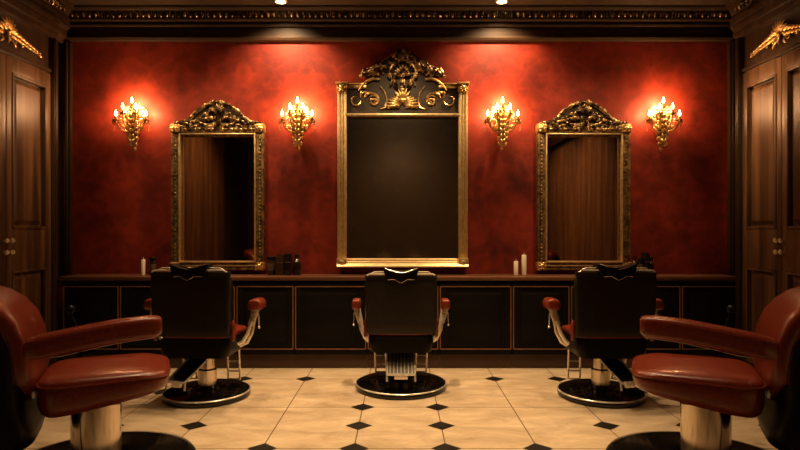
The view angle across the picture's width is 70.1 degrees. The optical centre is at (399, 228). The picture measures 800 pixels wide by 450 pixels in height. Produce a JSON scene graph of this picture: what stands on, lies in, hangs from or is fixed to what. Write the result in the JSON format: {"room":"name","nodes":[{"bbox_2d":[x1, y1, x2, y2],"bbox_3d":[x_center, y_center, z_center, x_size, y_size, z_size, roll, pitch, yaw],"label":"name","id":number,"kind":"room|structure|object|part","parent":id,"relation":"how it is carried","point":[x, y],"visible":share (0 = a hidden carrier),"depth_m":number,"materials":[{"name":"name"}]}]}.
{"room":"salon","nodes":[
{"label":"salon","id":0,"kind":"room"},
{"bbox_2d":[58,42,734,359],"bbox_3d":[0.000,-0.430,5.710,7.240,3.660,0.120,0,0,0],"label":"wall","id":1,"kind":"structure","parent":0,"point":[122,195],"depth_m":5.65,"materials":[{"name":"red paint"}]},
{"bbox_2d":[28,0,73,42],"bbox_3d":[-3.215,-1.980,1.965,0.150,0.359,7.130,0,0,0],"label":"trim","id":2,"kind":"structure","parent":1,"relation":"attached to","point":[46,6],"depth_m":5.40,"materials":[{"name":"brown wood"}]},
{"bbox_2d":[47,0,65,11],"bbox_3d":[-3.185,-2.090,4.657,0.060,0.068,1.557,0,0,0],"label":"trim","id":3,"kind":"structure","parent":2,"relation":"attached to","point":[57,3],"depth_m":5.29,"materials":[{"name":"brown metal"}]},
{"bbox_2d":[58,41,72,273],"bbox_3d":[-3.329,-0.700,5.617,0.172,2.280,0.065,0,0,0],"label":"trim","id":4,"kind":"structure","parent":1,"relation":"attached to","point":[65,49],"depth_m":5.60,"materials":[{"name":"brown wood"}]},
{"bbox_2d":[112,97,149,150],"bbox_3d":[-2.600,-1.022,5.540,0.369,0.524,0.207,0,0,0],"label":"wall sconce","id":5,"kind":"object","parent":1,"relation":"attached to","point":[133,116],"visible":1,"depth_m":5.52,"materials":[{"name":"brown metal"}]},
{"bbox_3d":[-2.676,-0.997,5.546,0.172,0.102,0.039,0,0,-29],"label":"arm","id":6,"kind":"part","parent":5,"relation":"part of"},
{"bbox_2d":[170,100,265,270],"bbox_3d":[-1.786,-0.429,5.589,0.924,1.670,0.102,0,0,0],"label":"wall mirror","id":7,"kind":"object","parent":1,"relation":"attached to","point":[218,153],"visible":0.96,"depth_m":5.62,"materials":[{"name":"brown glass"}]},
{"bbox_3d":[-1.786,-0.285,5.582,0.794,1.300,0.050,0,0,0],"label":"moulding","id":8,"kind":"part","parent":7,"relation":"part of","materials":[{"name":"gold metal"}]},
{"bbox_3d":[-1.786,-0.316,5.626,0.814,1.338,0.020,0,0,0],"label":"glass","id":9,"kind":"part","parent":7,"relation":"part of","materials":[{"name":"mirror"}]},
{"bbox_2d":[278,97,315,150],"bbox_3d":[-0.995,-1.022,5.540,0.369,0.524,0.207,0,0,0],"label":"wall sconce","id":10,"kind":"object","parent":1,"relation":"attached to","point":[297,120],"visible":1,"depth_m":5.51,"materials":[{"name":"brown metal"}]},
{"bbox_3d":[-1.071,-0.997,5.546,0.172,0.102,0.039,0,0,-29],"label":"arm","id":11,"kind":"part","parent":10,"relation":"part of"},
{"bbox_2d":[64,5,735,41],"bbox_3d":[0.000,-2.007,5.575,6.840,0.304,0.150,0,0,0],"label":"trim","id":12,"kind":"structure","parent":1,"relation":"attached to","point":[82,29],"depth_m":5.60,"materials":[{"name":"brown wood"}]},
{"bbox_2d":[70,11,729,17],"bbox_3d":[0.000,-2.093,5.558,6.431,0.062,0.034,0,0,0],"label":"trim","id":13,"kind":"structure","parent":1,"relation":"attached to","point":[167,14],"depth_m":5.55,"materials":[{"name":"brown wood"}]},
{"bbox_2d":[335,48,469,266],"bbox_3d":[0.025,-0.700,5.583,1.310,2.145,0.114,0,0,0],"label":"wall mirror","id":14,"kind":"object","parent":1,"relation":"attached to","point":[402,131],"visible":1,"depth_m":5.62,"materials":[{"name":"gold metal"}]},
{"bbox_3d":[0.025,-1.120,5.593,1.120,0.022,0.035,0,0,0],"label":"header rail","id":15,"kind":"part","parent":14,"relation":"part of","materials":[{"name":"gold metal"}]},
{"bbox_3d":[0.025,-1.430,5.611,1.110,0.600,0.015,0,0,0],"label":"header panel","id":16,"kind":"part","parent":14,"relation":"part of","materials":[{"name":"gold metal"}]},
{"bbox_3d":[0.025,-0.400,5.626,1.120,1.460,0.020,0,0,0],"label":"glass","id":17,"kind":"part","parent":14,"relation":"part of","materials":[{"name":"mirror"}]},
{"bbox_3d":[0.025,0.330,5.585,1.288,0.086,0.095,0,0,0],"label":"rail","id":18,"kind":"part","parent":14,"relation":"part of","materials":[{"name":"gold metal"}]},
{"bbox_2d":[484,97,521,150],"bbox_3d":[0.995,-1.022,5.540,0.369,0.524,0.207,0,0,0],"label":"wall sconce","id":19,"kind":"object","parent":1,"relation":"attached to","point":[502,120],"visible":1,"depth_m":5.51,"materials":[{"name":"brown metal"}]},
{"bbox_3d":[1.071,-0.997,5.546,0.172,0.102,0.039,0,0,29],"label":"arm","id":20,"kind":"part","parent":19,"relation":"part of"},
{"bbox_2d":[536,100,631,270],"bbox_3d":[1.800,-0.429,5.589,0.924,1.670,0.102,0,0,0],"label":"wall mirror","id":21,"kind":"object","parent":1,"relation":"attached to","point":[583,153],"visible":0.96,"depth_m":5.62,"materials":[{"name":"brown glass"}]},
{"bbox_3d":[1.800,-0.316,5.626,0.814,1.338,0.020,0,0,0],"label":"glass","id":22,"kind":"part","parent":21,"relation":"part of","materials":[{"name":"mirror"}]},
{"bbox_3d":[1.800,-0.285,5.582,0.794,1.300,0.050,0,0,0],"label":"moulding","id":23,"kind":"part","parent":21,"relation":"part of","materials":[{"name":"gold metal"}]},
{"bbox_2d":[645,97,683,150],"bbox_3d":[2.555,-1.022,5.540,0.369,0.524,0.207,0,0,0],"label":"wall sconce","id":24,"kind":"object","parent":1,"relation":"attached to","point":[662,128],"visible":1,"depth_m":5.52,"materials":[{"name":"brown metal"}]},
{"bbox_3d":[2.631,-0.997,5.546,0.172,0.102,0.039,0,0,29],"label":"arm","id":25,"kind":"part","parent":24,"relation":"part of"},
{"bbox_2d":[727,41,734,273],"bbox_3d":[3.329,-0.700,5.617,0.172,2.280,0.065,0,0,0],"label":"trim","id":26,"kind":"structure","parent":1,"relation":"attached to","point":[731,45],"depth_m":5.60,"materials":[{"name":"brown wood"}]},
{"bbox_2d":[726,0,763,38],"bbox_3d":[3.215,-1.980,1.965,0.150,0.359,7.130,0,0,0],"label":"trim","id":27,"kind":"structure","parent":1,"relation":"attached to","point":[730,6],"depth_m":5.40,"materials":[{"name":"brown wood"}]},
{"bbox_2d":[734,0,752,11],"bbox_3d":[3.185,-2.090,4.657,0.060,0.068,1.557,0,0,0],"label":"trim","id":28,"kind":"structure","parent":27,"relation":"attached to","point":[742,3],"depth_m":5.29,"materials":[{"name":"brown metal"}]},
{"bbox_2d":[68,0,731,4],"bbox_3d":[0.000,-2.210,2.025,7.240,0.100,7.650,0,0,0],"label":"ceiling","id":29,"kind":"structure","parent":0,"point":[74,2],"depth_m":5.44,"materials":[{"name":"paint"}]},
{"bbox_2d":[274,0,287,3],"bbox_3d":[-1.130,-2.154,5.400,0.128,0.011,0.128,0,0,0],"label":"recessed light","id":30,"kind":"object","parent":29,"relation":"in","point":[275,1],"visible":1,"depth_m":5.39,"materials":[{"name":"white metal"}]},
{"bbox_2d":[495,0,508,3],"bbox_3d":[0.965,-2.154,5.400,0.128,0.011,0.128,0,0,0],"label":"recessed light","id":31,"kind":"object","parent":29,"relation":"in","point":[496,1],"visible":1,"depth_m":5.39,"materials":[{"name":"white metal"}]},
{"bbox_2d":[24,360,777,449],"bbox_3d":[0.000,1.349,2.025,7.240,0.101,7.650,0,0,0],"label":"floor","id":32,"kind":"structure","parent":0,"point":[284,408],"depth_m":3.93,"materials":[{"name":"beige tile"}]},
{"bbox_2d":[0,0,61,367],"bbox_3d":[-3.277,-0.318,4.653,0.265,3.235,1.300,0,0,0],"label":"wardrobe","id":33,"kind":"object","parent":32,"relation":"on","point":[28,33],"visible":0.93,"depth_m":4.96,"materials":[{"name":"brown wood"}]},
{"bbox_3d":[-3.239,-0.113,4.354,0.064,2.635,0.594,0,0,0],"label":"door","id":34,"kind":"part","parent":33,"relation":"part of","materials":[{"name":"brown wood"}]},
{"bbox_3d":[-3.239,-0.113,4.952,0.064,2.635,0.594,0,0,0],"label":"door","id":35,"kind":"part","parent":33,"relation":"part of","materials":[{"name":"brown wood"}]},
{"bbox_3d":[-3.240,-1.847,4.653,0.190,0.175,1.300,0,0,0],"label":"cornice","id":36,"kind":"part","parent":33,"relation":"part of","materials":[{"name":"brown wood"}]},
{"bbox_3d":[-3.285,-0.230,5.274,0.220,3.050,0.046,0,0,0],"label":"post","id":37,"kind":"part","parent":33,"relation":"part of","materials":[{"name":"brown wood"}]},
{"bbox_2d":[63,281,119,358],"bbox_3d":[-2.871,0.889,5.460,0.526,0.819,0.340,0,0,0],"label":"base cabinet","id":38,"kind":"object","parent":32,"relation":"on","point":[93,301],"visible":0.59,"depth_m":5.30,"materials":[{"name":"black wood"}]},
{"bbox_2d":[57,274,734,280],"bbox_3d":[0.000,0.462,5.463,6.360,0.034,0.366,0,0,0],"label":"countertop","id":39,"kind":"structure","parent":38,"relation":"on","point":[78,277],"depth_m":5.28,"materials":[{"name":"brown wood"}]},
{"bbox_2d":[141,257,144,274],"bbox_3d":[-2.477,0.356,5.500,0.038,0.176,0.037,0,0,0],"label":"candle","id":40,"kind":"object","parent":39,"relation":"on","point":[143,259],"visible":1,"depth_m":5.48,"materials":[{"name":"beige wax"}]},
{"bbox_2d":[149,257,155,274],"bbox_3d":[-2.397,0.359,5.520,0.066,0.170,0.066,0,0,0],"label":"jar","id":41,"kind":"object","parent":39,"relation":"on","point":[152,260],"visible":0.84,"depth_m":5.49,"materials":[{"name":"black glass"}]},
{"bbox_2d":[267,256,275,274],"bbox_3d":[-1.246,0.354,5.520,0.086,0.179,0.086,0,0,0],"label":"jar","id":42,"kind":"object","parent":39,"relation":"on","point":[271,260],"visible":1,"depth_m":5.48,"materials":[{"name":"brown glass"}]},
{"bbox_3d":[-1.246,0.280,5.520,0.086,0.030,0.086,0,0,0],"label":"lid","id":43,"kind":"part","parent":42,"relation":"part of","materials":[{"name":"black plastic"}]},
{"bbox_2d":[276,254,283,274],"bbox_3d":[-1.157,0.346,5.519,0.073,0.197,0.103,0,0,0],"label":"toiletry bottle","id":44,"kind":"object","parent":39,"relation":"on","point":[280,257],"visible":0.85,"depth_m":5.47,"materials":[{"name":"brown glass"}]},
{"bbox_2d":[284,253,292,274],"bbox_3d":[-1.079,0.341,5.519,0.063,0.206,0.103,0,0,0],"label":"toiletry bottle","id":45,"kind":"object","parent":39,"relation":"on","point":[288,258],"visible":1,"depth_m":5.47,"materials":[{"name":"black glass"}]},
{"bbox_2d":[293,254,300,274],"bbox_3d":[-0.998,0.345,5.520,0.078,0.198,0.078,0,0,0],"label":"toiletry bottle","id":46,"kind":"object","parent":39,"relation":"on","point":[297,263],"visible":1,"depth_m":5.50,"materials":[{"name":"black glass"}]},
{"bbox_2d":[514,259,517,274],"bbox_3d":[1.119,0.363,5.500,0.042,0.161,0.041,0,0,0],"label":"candle","id":47,"kind":"object","parent":39,"relation":"on","point":[515,261],"visible":1,"depth_m":5.48,"materials":[{"name":"beige wax"}]},
{"bbox_2d":[522,253,525,274],"bbox_3d":[1.196,0.334,5.500,0.046,0.221,0.045,0,0,0],"label":"candle","id":48,"kind":"object","parent":39,"relation":"on","point":[523,255],"visible":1,"depth_m":5.48,"materials":[{"name":"beige wax"}]},
{"bbox_2d":[632,255,636,271],"bbox_3d":[2.271,0.350,5.520,0.053,0.189,0.053,0,0,0],"label":"toiletry bottle","id":49,"kind":"object","parent":39,"relation":"on","point":[634,261],"visible":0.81,"depth_m":5.51,"materials":[{"name":"brown glass"}]},
{"bbox_2d":[637,258,642,271],"bbox_3d":[2.327,0.362,5.520,0.050,0.165,0.050,0,0,0],"label":"jar","id":50,"kind":"object","parent":39,"relation":"on","point":[640,260],"visible":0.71,"depth_m":5.50,"materials":[{"name":"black glass"}]},
{"bbox_2d":[641,252,649,271],"bbox_3d":[2.376,0.336,5.519,0.048,0.216,0.103,0,0,0],"label":"toiletry bottle","id":51,"kind":"object","parent":39,"relation":"on","point":[646,256],"visible":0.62,"depth_m":5.47,"materials":[{"name":"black glass"}]},
{"bbox_2d":[650,257,653,271],"bbox_3d":[2.431,0.359,5.520,0.053,0.170,0.053,0,0,0],"label":"toiletry bottle","id":52,"kind":"object","parent":39,"relation":"on","point":[651,258],"visible":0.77,"depth_m":5.50,"materials":[{"name":"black glass"}]},
{"bbox_2d":[0,286,195,449],"bbox_3d":[-1.674,0.796,3.040,1.116,1.008,1.020,0,0,-24],"label":"barber chair","id":53,"kind":"object","parent":32,"relation":"on","point":[92,391],"visible":1,"depth_m":2.81,"materials":[{"name":"red leather"}]},
{"bbox_3d":[-2.008,0.567,2.892,0.344,0.552,0.600,0,0,-24],"label":"backrest","id":54,"kind":"part","parent":53,"relation":"part of","materials":[{"name":"leather"}]},
{"bbox_3d":[-1.948,0.475,3.367,0.050,0.047,0.048,0,0,-24],"label":"knob","id":55,"kind":"part","parent":53,"relation":"part of","materials":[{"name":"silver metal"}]},
{"bbox_3d":[-1.885,0.670,3.336,0.151,0.347,0.041,0,0,38],"label":"recline lever","id":56,"kind":"part","parent":53,"relation":"part of","materials":[{"name":"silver metal"}]},
{"bbox_3d":[-1.468,0.520,2.755,0.588,0.172,0.116,0,0,-24],"label":"armrest","id":57,"kind":"part","parent":53,"relation":"part of","materials":[{"name":"leather"}]},
{"bbox_3d":[-1.580,0.825,3.082,0.610,0.211,0.570,0,0,-24],"label":"seat","id":58,"kind":"part","parent":53,"relation":"part of","materials":[{"name":"leather"}]},
{"bbox_3d":[-1.748,0.650,3.385,0.588,0.172,0.116,0,0,-24],"label":"armrest","id":59,"kind":"part","parent":53,"relation":"part of","materials":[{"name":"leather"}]},
{"bbox_2d":[120,281,178,367],"bbox_3d":[-2.336,0.889,5.460,0.541,0.819,0.340,0,0,0],"label":"base cabinet","id":60,"kind":"object","parent":32,"relation":"on","point":[133,294],"visible":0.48,"depth_m":5.30,"materials":[{"name":"black wood"}]},
{"bbox_3d":[-2.336,0.825,5.308,0.530,0.680,0.023,0,0,0],"label":"door","id":61,"kind":"part","parent":60,"relation":"part of","materials":[{"name":"black wood"}]},
{"bbox_2d":[144,263,265,408],"bbox_3d":[-1.502,0.773,4.408,0.914,1.054,0.718,0,0,3],"label":"barber chair","id":62,"kind":"object","parent":32,"relation":"on","point":[194,304],"visible":0.92,"depth_m":4.13,"materials":[{"name":"black leather"}]},
{"bbox_2d":[165,359,207,390],"bbox_3d":[-1.560,1.048,4.243,0.173,0.213,0.355,0,0,17],"label":"footrest","id":63,"kind":"object","parent":62,"relation":"on","point":[189,367],"depth_m":4.22,"materials":[{"name":"black metal"}]},
{"bbox_3d":[-1.517,0.296,4.118,0.556,0.037,0.048,0,0,3],"label":"rail","id":64,"kind":"part","parent":62,"relation":"part of","materials":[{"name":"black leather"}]},
{"bbox_3d":[-1.516,0.547,4.143,0.587,0.472,0.081,0,0,3],"label":"backrest","id":65,"kind":"part","parent":62,"relation":"part of","materials":[{"name":"brown leather"}]},
{"bbox_3d":[-1.502,0.791,4.409,0.538,0.048,0.470,0,0,3],"label":"seat","id":66,"kind":"part","parent":62,"relation":"part of","materials":[{"name":"leather"}]},
{"bbox_2d":[230,279,232,334],"bbox_3d":[-1.513,0.554,4.199,0.563,0.441,0.120,0,0,3],"label":"cushion","id":67,"kind":"object","parent":62,"relation":"on","point":[231,286],"depth_m":4.16,"materials":[{"name":"black leather"}]},
{"bbox_3d":[-1.317,1.069,4.514,0.116,0.255,0.058,0,0,3],"label":"foot frame","id":68,"kind":"part","parent":62,"relation":"part of","materials":[{"name":"silver metal"}]},
{"bbox_3d":[-1.153,0.743,4.356,0.169,0.328,0.074,0,0,-5],"label":"arm","id":69,"kind":"part","parent":62,"relation":"part of","materials":[{"name":"silver metal"}]},
{"bbox_2d":[179,281,236,367],"bbox_3d":[-1.795,0.889,5.460,0.538,0.819,0.340,0,0,0],"label":"base cabinet","id":70,"kind":"object","parent":32,"relation":"on","point":[219,363],"visible":0.14,"depth_m":5.33,"materials":[{"name":"black wood"}]},
{"bbox_3d":[-1.795,0.825,5.308,0.528,0.680,0.023,0,0,0],"label":"door","id":71,"kind":"part","parent":70,"relation":"part of","materials":[{"name":"black wood"}]},
{"bbox_2d":[236,281,294,367],"bbox_3d":[-1.254,0.889,5.460,0.543,0.819,0.340,0,0,0],"label":"base cabinet","id":72,"kind":"object","parent":32,"relation":"on","point":[272,345],"visible":0.84,"depth_m":5.30,"materials":[{"name":"black wood"}]},
{"bbox_2d":[295,281,366,367],"bbox_3d":[-0.644,0.889,5.460,0.673,0.819,0.340,0,0,0],"label":"base cabinet","id":73,"kind":"object","parent":32,"relation":"on","point":[326,336],"visible":0.88,"depth_m":5.30,"materials":[{"name":"black wood"}]},
{"bbox_2d":[352,268,449,399],"bbox_3d":[0.008,0.798,4.690,0.792,1.003,0.747,0,0,0],"label":"barber chair","id":74,"kind":"object","parent":32,"relation":"on","point":[401,322],"visible":1,"depth_m":4.39,"materials":[{"name":"black leather"}]},
{"bbox_3d":[-0.311,0.769,4.628,0.144,0.310,0.068,0,0,11],"label":"arm","id":75,"kind":"part","parent":74,"relation":"part of","materials":[{"name":"silver metal"}]},
{"bbox_3d":[-0.162,1.080,4.770,0.111,0.242,0.055,0,0,0],"label":"foot frame","id":76,"kind":"part","parent":74,"relation":"part of","materials":[{"name":"silver metal"}]},
{"bbox_3d":[0.008,0.815,4.660,0.512,0.046,0.448,0,0,0],"label":"seat","id":77,"kind":"part","parent":74,"relation":"part of","materials":[{"name":"leather"}]},
{"bbox_2d":[386,353,415,381],"bbox_3d":[0.008,1.060,4.494,0.230,0.203,0.338,0,0,0],"label":"footrest","id":78,"kind":"object","parent":74,"relation":"on","point":[400,366],"depth_m":4.43,"materials":[{"name":"silver metal"}]},
{"bbox_3d":[0.008,0.583,4.407,0.559,0.450,0.077,0,0,0],"label":"backrest","id":79,"kind":"part","parent":74,"relation":"part of","materials":[{"name":"brown leather"}]},
{"bbox_3d":[0.008,0.344,4.383,0.530,0.035,0.046,0,0,0],"label":"rail","id":80,"kind":"part","parent":74,"relation":"part of","materials":[{"name":"silver metal"}]},
{"bbox_3d":[0.178,1.080,4.770,0.111,0.242,0.055,0,0,0],"label":"foot frame","id":81,"kind":"part","parent":74,"relation":"part of","materials":[{"name":"silver metal"}]},
{"bbox_3d":[0.328,0.769,4.628,0.144,0.310,0.068,0,0,-11],"label":"arm","id":82,"kind":"part","parent":74,"relation":"part of","materials":[{"name":"silver metal"}]},
{"bbox_2d":[367,281,438,367],"bbox_3d":[0.028,0.889,5.460,0.669,0.819,0.340,0,0,0],"label":"base cabinet","id":83,"kind":"object","parent":32,"relation":"on","point":[433,355],"visible":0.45,"depth_m":5.33,"materials":[{"name":"black wood"}]},
{"bbox_2d":[439,281,510,367],"bbox_3d":[0.702,0.889,5.460,0.678,0.819,0.340,0,0,0],"label":"base cabinet","id":84,"kind":"object","parent":32,"relation":"on","point":[478,332],"visible":0.9,"depth_m":5.30,"materials":[{"name":"black wood"}]},
{"bbox_2d":[511,281,569,367],"bbox_3d":[1.312,0.889,5.460,0.538,0.819,0.340,0,0,0],"label":"base cabinet","id":85,"kind":"object","parent":32,"relation":"on","point":[534,344],"visible":0.86,"depth_m":5.30,"materials":[{"name":"black wood"}]},
{"bbox_2d":[569,281,626,367],"bbox_3d":[1.851,0.889,5.460,0.538,0.819,0.340,0,0,0],"label":"base cabinet","id":86,"kind":"object","parent":32,"relation":"on","point":[585,363],"visible":0.17,"depth_m":5.33,"materials":[{"name":"black wood"}]},
{"bbox_3d":[1.851,0.825,5.308,0.528,0.680,0.023,0,0,0],"label":"door","id":87,"kind":"part","parent":86,"relation":"part of","materials":[{"name":"black wood"}]},
{"bbox_2d":[542,263,663,408],"bbox_3d":[1.562,0.773,4.408,0.892,1.054,0.718,0,0,0],"label":"barber chair","id":88,"kind":"object","parent":32,"relation":"on","point":[609,302],"visible":0.94,"depth_m":4.13,"materials":[{"name":"black leather"}]},
{"bbox_3d":[1.218,0.743,4.374,0.161,0.327,0.073,0,0,9],"label":"arm","id":89,"kind":"part","parent":88,"relation":"part of","materials":[{"name":"silver metal"}]},
{"bbox_3d":[1.383,1.069,4.524,0.116,0.255,0.058,0,0,0],"label":"foot frame","id":90,"kind":"part","parent":88,"relation":"part of","materials":[{"name":"silver metal"}]},
{"bbox_3d":[1.562,0.791,4.409,0.538,0.048,0.470,0,0,0],"label":"seat","id":91,"kind":"part","parent":88,"relation":"part of","materials":[{"name":"leather"}]},
{"bbox_3d":[1.562,0.547,4.143,0.587,0.472,0.081,0,0,0],"label":"backrest","id":92,"kind":"part","parent":88,"relation":"part of","materials":[{"name":"brown leather"}]},
{"bbox_3d":[1.562,0.296,4.117,0.556,0.037,0.048,0,0,0],"label":"rail","id":93,"kind":"part","parent":88,"relation":"part of","materials":[{"name":"silver metal"}]},
{"bbox_2d":[599,359,641,390],"bbox_3d":[1.612,1.048,4.240,0.173,0.213,0.355,0,0,-14],"label":"footrest","id":94,"kind":"object","parent":88,"relation":"on","point":[616,367],"depth_m":4.23,"materials":[{"name":"black metal"}]},
{"bbox_2d":[627,281,679,367],"bbox_3d":[2.366,0.889,5.460,0.489,0.819,0.340,0,0,0],"label":"base cabinet","id":95,"kind":"object","parent":32,"relation":"on","point":[668,292],"visible":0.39,"depth_m":5.30,"materials":[{"name":"black wood"}]},
{"bbox_3d":[2.366,0.825,5.308,0.478,0.680,0.023,0,0,0],"label":"door","id":96,"kind":"part","parent":95,"relation":"part of","materials":[{"name":"black wood"}]},
{"bbox_2d":[605,286,799,449],"bbox_3d":[1.684,0.796,3.040,1.116,1.008,1.020,0,0,24],"label":"barber chair","id":97,"kind":"object","parent":32,"relation":"on","point":[709,391],"visible":1,"depth_m":2.82,"materials":[{"name":"red leather"}]},
{"bbox_3d":[1.758,0.650,3.385,0.588,0.172,0.116,0,0,24],"label":"armrest","id":98,"kind":"part","parent":97,"relation":"part of","materials":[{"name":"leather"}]},
{"bbox_3d":[1.590,0.825,3.082,0.610,0.211,0.570,0,0,24],"label":"seat","id":99,"kind":"part","parent":97,"relation":"part of","materials":[{"name":"leather"}]},
{"bbox_3d":[1.478,0.520,2.755,0.588,0.172,0.116,0,0,24],"label":"armrest","id":100,"kind":"part","parent":97,"relation":"part of","materials":[{"name":"leather"}]},
{"bbox_3d":[1.895,0.670,3.336,0.151,0.347,0.041,0,0,-38],"label":"recline lever","id":101,"kind":"part","parent":97,"relation":"part of","materials":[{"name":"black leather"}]},
{"bbox_3d":[1.958,0.475,3.367,0.050,0.047,0.048,0,0,24],"label":"knob","id":102,"kind":"part","parent":97,"relation":"part of","materials":[{"name":"black metal"}]},
{"bbox_3d":[2.018,0.567,2.892,0.344,0.552,0.600,0,0,24],"label":"backrest","id":103,"kind":"part","parent":97,"relation":"part of","materials":[{"name":"leather"}]},
{"bbox_2d":[680,281,734,358],"bbox_3d":[2.873,0.889,5.460,0.523,0.819,0.340,0,0,0],"label":"base cabinet","id":104,"kind":"object","parent":32,"relation":"on","point":[702,301],"visible":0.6,"depth_m":5.30,"materials":[{"name":"black wood"}]},
{"bbox_2d":[732,0,799,366],"bbox_3d":[3.208,-0.318,4.700,0.265,3.235,1.170,0,0,0],"label":"wardrobe","id":105,"kind":"object","parent":32,"relation":"on","point":[767,42],"visible":0.92,"depth_m":4.91,"materials":[{"name":"brown wood"}]},
{"bbox_3d":[3.215,-0.230,5.259,0.220,3.050,0.041,0,0,0],"label":"post","id":106,"kind":"part","parent":105,"relation":"part of","materials":[{"name":"brown wood"}]},
{"bbox_3d":[3.169,-0.113,4.969,0.064,2.635,0.535,0,0,0],"label":"door","id":107,"kind":"part","parent":105,"relation":"part of","materials":[{"name":"brown wood"}]},
{"bbox_3d":[3.170,-1.847,4.700,0.190,0.175,1.170,0,0,0],"label":"cornice","id":108,"kind":"part","parent":105,"relation":"part of","materials":[{"name":"brown wood"}]},
{"bbox_3d":[3.169,-0.113,4.431,0.064,2.635,0.535,0,0,0],"label":"door","id":109,"kind":"part","parent":105,"relation":"part of","materials":[{"name":"brown wood"}]}
]}

